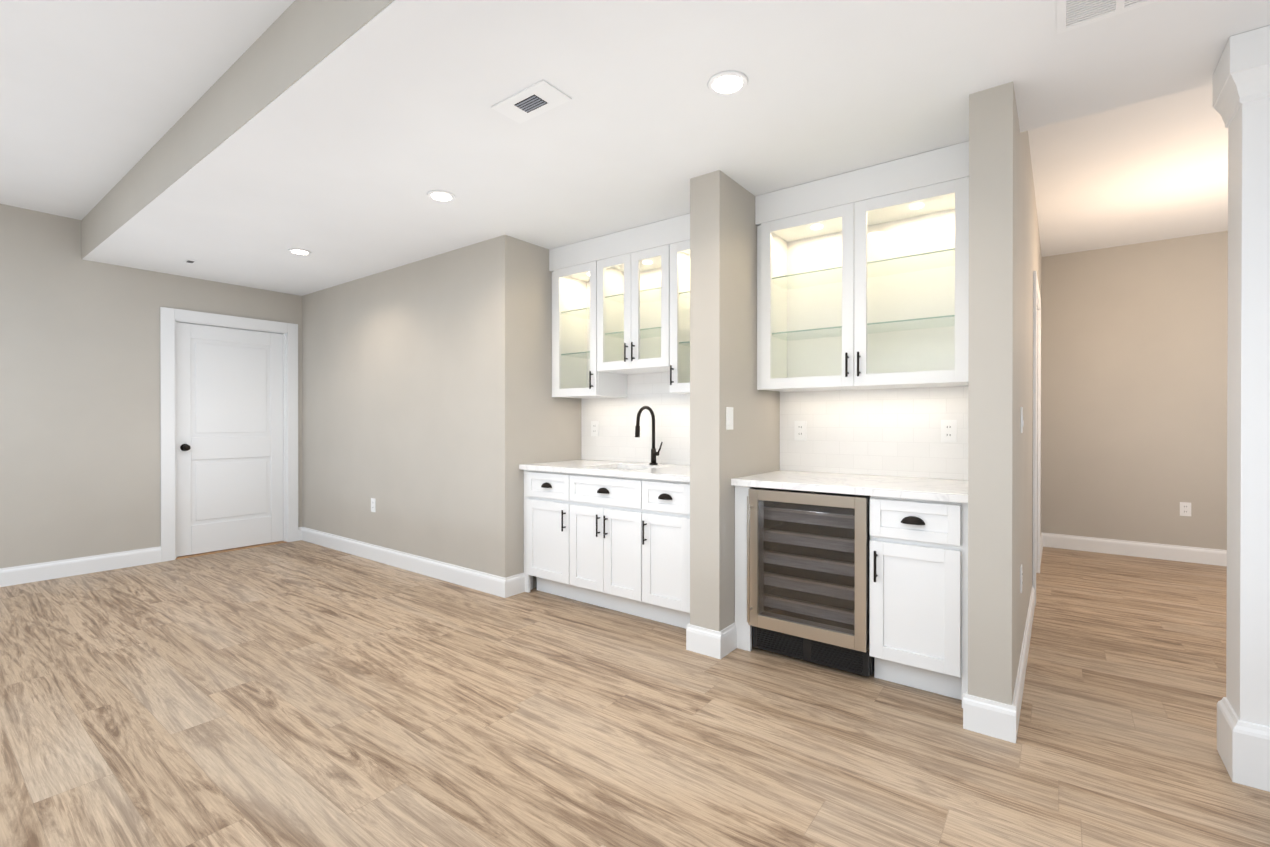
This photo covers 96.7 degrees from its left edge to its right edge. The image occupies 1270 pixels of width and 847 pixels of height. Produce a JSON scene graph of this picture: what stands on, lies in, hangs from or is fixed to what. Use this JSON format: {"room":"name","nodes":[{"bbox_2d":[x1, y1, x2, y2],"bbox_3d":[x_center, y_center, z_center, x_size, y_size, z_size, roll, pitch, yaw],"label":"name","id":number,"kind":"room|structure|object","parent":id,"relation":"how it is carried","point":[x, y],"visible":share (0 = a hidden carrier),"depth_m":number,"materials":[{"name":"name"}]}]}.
{"room":"finished basement","nodes":[
{"label":"finished basement","id":0,"kind":"room"},
{"bbox_2d":[0,204,301,567],"bbox_3d":[-5.493,-0.196,2.795,0.120,2.720,7.120,0,0,37],"label":"wall","id":1,"kind":"structure","parent":0,"point":[80,452],"depth_m":4.33,"materials":[{"name":"beige paint"}]},
{"bbox_2d":[0,546,160,586],"bbox_3d":[-5.727,1.100,2.377,0.014,0.130,5.864,0,0,37],"label":"baseboard","id":2,"kind":"structure","parent":1,"relation":"attached to","point":[9,576],"depth_m":4.31,"materials":[{"name":"white wood"}]},
{"bbox_2d":[160,307,297,561],"bbox_3d":[-3.690,0.090,5.175,0.137,2.131,1.062,0,0,37],"label":"door frame","id":3,"kind":"structure","parent":1,"relation":"attached to","point":[170,318],"depth_m":4.90,"materials":[{"name":"white wood"}]},
{"bbox_2d":[176,322,283,556],"bbox_3d":[-3.697,0.137,5.180,0.038,2.014,0.854,0,0,37],"label":"door","id":4,"kind":"structure","parent":1,"relation":"in","point":[230,432],"depth_m":5.14,"materials":[{"name":"white wood"}]},
{"bbox_2d":[180,444,190,450],"bbox_3d":[-3.864,0.207,4.860,0.080,0.064,0.064,0,0,37],"label":"door knob","id":5,"kind":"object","parent":4,"relation":"attached to","point":[185,447],"depth_m":4.85,"materials":[{"name":"black metal"}]},
{"bbox_2d":[302,235,581,587],"bbox_3d":[-1.869,-0.204,5.073,3.170,2.720,0.880,0,0,37],"label":"wall","id":6,"kind":"structure","parent":0,"point":[435,413],"depth_m":4.25,"materials":[{"name":"beige paint"}]},
{"bbox_2d":[371,498,375,511],"bbox_3d":[-2.219,0.692,4.785,0.070,0.115,0.006,0,0,37],"label":"outlet","id":7,"kind":"object","parent":6,"relation":"attached to","point":[373,504],"visible":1,"depth_m":4.78,"materials":[{"name":"white plastic"}]},
{"bbox_2d":[298,527,511,597],"bbox_3d":[-2.092,1.093,4.669,3.064,0.130,0.040,0,0,37],"label":"baseboard","id":8,"kind":"structure","parent":6,"relation":"attached to","point":[466,577],"depth_m":4.39,"materials":[{"name":"white wood"}]},
{"bbox_2d":[549,235,619,398],"bbox_3d":[-0.311,-0.724,4.079,0.508,1.068,0.350,0,0,37],"label":"upper cabinet","id":9,"kind":"object","parent":6,"relation":"attached to","point":[578,276],"depth_m":4.04,"materials":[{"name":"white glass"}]},
{"bbox_2d":[0,540,1269,846],"bbox_3d":[-0.593,1.192,1.726,9.240,0.050,11.300,0,0,37],"label":"floor","id":10,"kind":"structure","parent":0,"point":[298,694],"depth_m":2.18,"materials":[{"name":"brown wood"}]},
{"bbox_2d":[176,541,285,558],"bbox_3d":[-3.697,1.153,5.184,0.120,0.006,0.860,0,0,37],"label":"threshold","id":11,"kind":"object","parent":10,"relation":"on","point":[219,551],"visible":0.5,"depth_m":5.15,"materials":[{"name":"brown wood"}]},
{"bbox_2d":[524,470,574,599],"bbox_3d":[-0.392,0.738,3.974,0.511,0.845,0.619,0,0,37],"label":"base cabinet","id":12,"kind":"object","parent":10,"relation":"on","point":[549,499],"depth_m":3.73,"materials":[{"name":"white wood"}]},
{"bbox_2d":[575,474,650,618],"bbox_3d":[-0.006,0.739,3.684,0.695,0.845,0.619,0,0,37],"label":"base cabinet","id":13,"kind":"object","parent":10,"relation":"on","point":[613,535],"depth_m":3.40,"materials":[{"name":"white wood"}]},
{"bbox_2d":[519,459,689,481],"bbox_3d":[-0.029,0.298,3.686,1.436,0.034,0.640,0,0,37],"label":"countertop","id":14,"kind":"structure","parent":13,"relation":"on","point":[663,472],"depth_m":3.53,"materials":[{"name":"white stone"}]},
{"bbox_2d":[611,466,650,469],"bbox_3d":[-0.061,0.410,3.676,0.444,0.213,0.374,0,0,37],"label":"sink","id":15,"kind":"object","parent":14,"relation":"in","point":[612,467],"depth_m":3.85,"materials":[{"name":"white ceramic"}]},
{"bbox_2d":[635,406,662,465],"bbox_3d":[0.090,0.081,3.761,0.095,0.400,0.228,0,0,37],"label":"faucet","id":16,"kind":"object","parent":14,"relation":"on","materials":[{"name":"black metal"}]},
{"bbox_2d":[651,482,689,628],"bbox_3d":[0.364,0.740,3.406,0.470,0.845,0.619,0,0,37],"label":"base cabinet","id":17,"kind":"object","parent":10,"relation":"on","point":[670,501],"depth_m":3.16,"materials":[{"name":"white wood"}]},
{"bbox_2d":[686,624,711,651],"bbox_3d":[0.344,1.098,2.998,0.014,0.130,0.248,0,0,37],"label":"baseboard","id":18,"kind":"structure","parent":10,"relation":"on","point":[697,637],"depth_m":2.87,"materials":[{"name":"white wood"}]},
{"bbox_2d":[712,622,736,658],"bbox_3d":[0.491,1.098,2.887,0.014,0.130,0.248,0,0,37],"label":"baseboard","id":19,"kind":"structure","parent":10,"relation":"on","point":[724,642],"depth_m":2.82,"materials":[{"name":"white wood"}]},
{"bbox_2d":[731,470,967,707],"bbox_3d":[1.106,0.724,2.826,1.066,0.880,0.653,0,0,37],"label":"cabinets","id":20,"kind":"object","parent":10,"relation":"on","point":[918,638],"visible":0.79,"depth_m":2.43,"materials":[{"name":"white wood"}]},
{"bbox_2d":[747,487,873,676],"bbox_3d":[0.973,0.734,2.907,0.573,0.818,0.676,0,0,37],"label":"wine fridge","id":21,"kind":"object","parent":20,"relation":"in","point":[808,575],"visible":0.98,"depth_m":2.73,"materials":[{"name":"silver metal"}]},
{"bbox_2d":[731,470,967,502],"bbox_3d":[1.110,0.301,2.829,1.066,0.034,0.640,0,0,37],"label":"countertop","id":22,"kind":"structure","parent":20,"relation":"on","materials":[{"name":"stone"}]},
{"bbox_2d":[0,0,1269,295],"bbox_3d":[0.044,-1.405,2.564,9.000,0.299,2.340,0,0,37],"label":"ceiling","id":23,"kind":"structure","parent":0,"point":[339,140],"depth_m":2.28,"materials":[{"name":"white paint"}]},
{"bbox_2d":[184,259,196,263],"bbox_3d":[-3.458,-1.259,4.389,0.110,0.004,0.060,0,0,37],"label":"ceiling vent","id":24,"kind":"object","parent":23,"relation":"in","point":[189,261],"visible":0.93,"depth_m":4.38,"materials":[{"name":"black plastic"}]},
{"bbox_2d":[288,248,310,254],"bbox_3d":[-2.454,-1.256,4.134,0.150,0.008,0.150,0,0,37],"label":"recessed light","id":25,"kind":"object","parent":23,"relation":"in","point":[299,251],"visible":0.96,"depth_m":4.11,"materials":[{"name":"white plastic"}]},
{"bbox_2d":[427,190,455,201],"bbox_3d":[-1.069,-1.253,3.115,0.150,0.008,0.150,0,0,37],"label":"recessed light","id":26,"kind":"object","parent":23,"relation":"in","point":[440,195],"visible":1,"depth_m":3.10,"materials":[{"name":"white plastic"}]},
{"bbox_2d":[491,79,571,123],"bbox_3d":[-0.406,-1.249,2.203,0.295,0.009,0.150,0,0,37],"label":"ceiling vent","id":27,"kind":"object","parent":23,"relation":"in","point":[533,100],"visible":1,"depth_m":2.19,"materials":[{"name":"white plastic"}]},
{"bbox_2d":[707,70,747,95],"bbox_3d":[0.341,-1.250,2.078,0.150,0.008,0.150,0,0,37],"label":"recessed light","id":28,"kind":"object","parent":23,"relation":"in","point":[729,82],"visible":1,"depth_m":2.07,"materials":[{"name":"white plastic"}]},
{"bbox_2d":[1057,0,1159,33],"bbox_3d":[1.281,-1.247,1.464,0.300,0.008,0.630,0,0,37],"label":"ceiling vent","id":29,"kind":"object","parent":23,"relation":"in","point":[1072,14],"visible":1,"depth_m":1.70,"materials":[{"name":"white plastic"}]},
{"bbox_2d":[690,170,779,634],"bbox_3d":[0.580,-0.048,3.155,0.170,2.420,0.760,0,0,37],"label":"wall","id":30,"kind":"structure","parent":0,"point":[723,300],"depth_m":2.88,"materials":[{"name":"beige paint"}]},
{"bbox_2d":[726,407,732,429],"bbox_3d":[0.486,-0.027,2.881,0.008,0.115,0.070,0,0,37],"label":"light switch","id":31,"kind":"object","parent":30,"relation":"attached to","point":[729,418],"visible":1,"depth_m":2.87,"materials":[{"name":"white plastic"}]},
{"bbox_2d":[968,81,1041,704],"bbox_3d":[2.587,-0.200,3.783,0.140,2.720,4.180,0,0,37],"label":"wall","id":32,"kind":"structure","parent":0,"point":[1005,258],"depth_m":2.13,"materials":[{"name":"beige paint"}]},
{"bbox_2d":[963,690,987,733],"bbox_3d":[1.346,1.100,2.243,0.044,0.130,0.248,0,0,37],"label":"baseboard","id":33,"kind":"structure","parent":32,"relation":"attached to","point":[975,709],"depth_m":2.13,"materials":[{"name":"white wood"}]},
{"bbox_2d":[996,586,1034,742],"bbox_3d":[1.949,1.099,2.829,0.034,0.130,1.911,0,0,37],"label":"baseboard","id":34,"kind":"structure","parent":32,"relation":"attached to","point":[1007,723],"depth_m":2.18,"materials":[{"name":"white wood"}]},
{"bbox_2d":[1020,564,1022,592],"bbox_3d":[1.731,0.695,2.527,0.006,0.115,0.070,0,0,37],"label":"outlet","id":35,"kind":"object","parent":32,"relation":"attached to","point":[1021,576],"visible":1,"depth_m":2.50,"materials":[{"name":"white plastic"}]},
{"bbox_2d":[1021,407,1023,432],"bbox_3d":[1.732,-0.015,2.525,0.008,0.115,0.070,0,0,37],"label":"light switch","id":36,"kind":"object","parent":32,"relation":"attached to","point":[1022,422],"visible":1,"depth_m":2.51,"materials":[{"name":"white plastic"}]},
{"bbox_2d":[1032,271,1040,605],"bbox_3d":[2.805,0.094,4.058,0.157,2.131,1.062,0,0,37],"label":"door frame","id":37,"kind":"structure","parent":32,"relation":"attached to","point":[1036,358],"depth_m":3.64,"materials":[{"name":"white wood"}]},
{"bbox_2d":[1040,532,1043,564],"bbox_3d":[3.503,1.092,4.876,0.014,0.130,1.057,0,0,37],"label":"baseboard","id":38,"kind":"structure","parent":32,"relation":"attached to","point":[1042,534],"depth_m":5.02,"materials":[{"name":"white wood"}]},
{"bbox_2d":[1041,231,1227,549],"bbox_3d":[5.162,-0.202,4.385,3.250,2.720,0.120,0,0,37],"label":"wall","id":39,"kind":"structure","parent":0,"point":[1134,399],"depth_m":4.91,"materials":[{"name":"beige paint"}]},
{"bbox_2d":[1044,533,1226,565],"bbox_3d":[5.062,1.093,4.381,3.100,0.130,0.014,0,0,37],"label":"baseboard","id":40,"kind":"structure","parent":39,"relation":"attached to","point":[1209,556],"depth_m":4.90,"materials":[{"name":"white wood"}]},
{"bbox_2d":[1180,502,1190,515],"bbox_3d":[4.609,0.717,4.725,0.070,0.115,0.006,0,0,37],"label":"outlet","id":41,"kind":"object","parent":39,"relation":"attached to","point":[1185,508],"visible":1,"depth_m":4.72,"materials":[{"name":"white plastic"}]},
{"bbox_2d":[1213,25,1269,791],"bbox_3d":[2.097,-0.043,1.862,0.238,2.420,0.258,0,0,37],"label":"pillar","id":42,"kind":"structure","parent":0,"point":[1241,90],"depth_m":1.82,"materials":[{"name":"white paint"}]},
{"bbox_3d":[0.696,-0.199,3.617,2.680,2.720,0.120,0,0,37],"label":"wall","id":43,"kind":"structure","parent":0,"visible":0},
{"bbox_2d":[605,217,680,396],"bbox_3d":[0.079,-0.723,3.785,0.710,1.068,0.350,0,0,37],"label":"upper cabinet","id":44,"kind":"object","parent":43,"relation":"attached to","point":[620,305],"depth_m":3.66,"materials":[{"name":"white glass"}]},
{"bbox_2d":[677,213,689,393],"bbox_3d":[0.450,-0.723,3.505,0.458,1.068,0.350,0,0,37],"label":"upper cabinet","id":45,"kind":"object","parent":43,"relation":"attached to","point":[683,221],"depth_m":3.54,"materials":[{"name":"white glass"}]},
{"bbox_2d":[581,239,967,479],"bbox_3d":[0.657,-0.410,3.564,2.678,1.381,0.008,0,0,37],"label":"tile backsplash","id":46,"kind":"structure","parent":43,"relation":"attached to","point":[889,432],"depth_m":3.21,"materials":[{"name":"white tile"}]},
{"bbox_2d":[591,421,597,435],"bbox_3d":[-0.306,0.039,4.282,0.070,0.115,0.006,0,0,37],"label":"outlet","id":47,"kind":"object","parent":46,"relation":"attached to","point":[594,428],"visible":1,"depth_m":4.28,"materials":[{"name":"white plastic"}]},
{"bbox_2d":[794,421,805,440],"bbox_3d":[0.972,0.042,3.319,0.070,0.115,0.006,0,0,37],"label":"outlet","id":48,"kind":"object","parent":46,"relation":"attached to","point":[799,430],"visible":1,"depth_m":3.32,"materials":[{"name":"white plastic"}]},
{"bbox_2d":[941,420,956,442],"bbox_3d":[1.587,0.038,2.856,0.070,0.115,0.006,0,0,37],"label":"outlet","id":49,"kind":"object","parent":46,"relation":"attached to","point":[949,431],"visible":1,"depth_m":2.85,"materials":[{"name":"white plastic"}]},
{"bbox_2d":[755,141,968,391],"bbox_3d":[1.187,-0.721,2.929,1.066,1.068,0.383,0,0,37],"label":"bar cabinet","id":50,"kind":"object","parent":43,"relation":"attached to","point":[862,283],"visible":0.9,"depth_m":2.93,"materials":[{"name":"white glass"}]}
]}

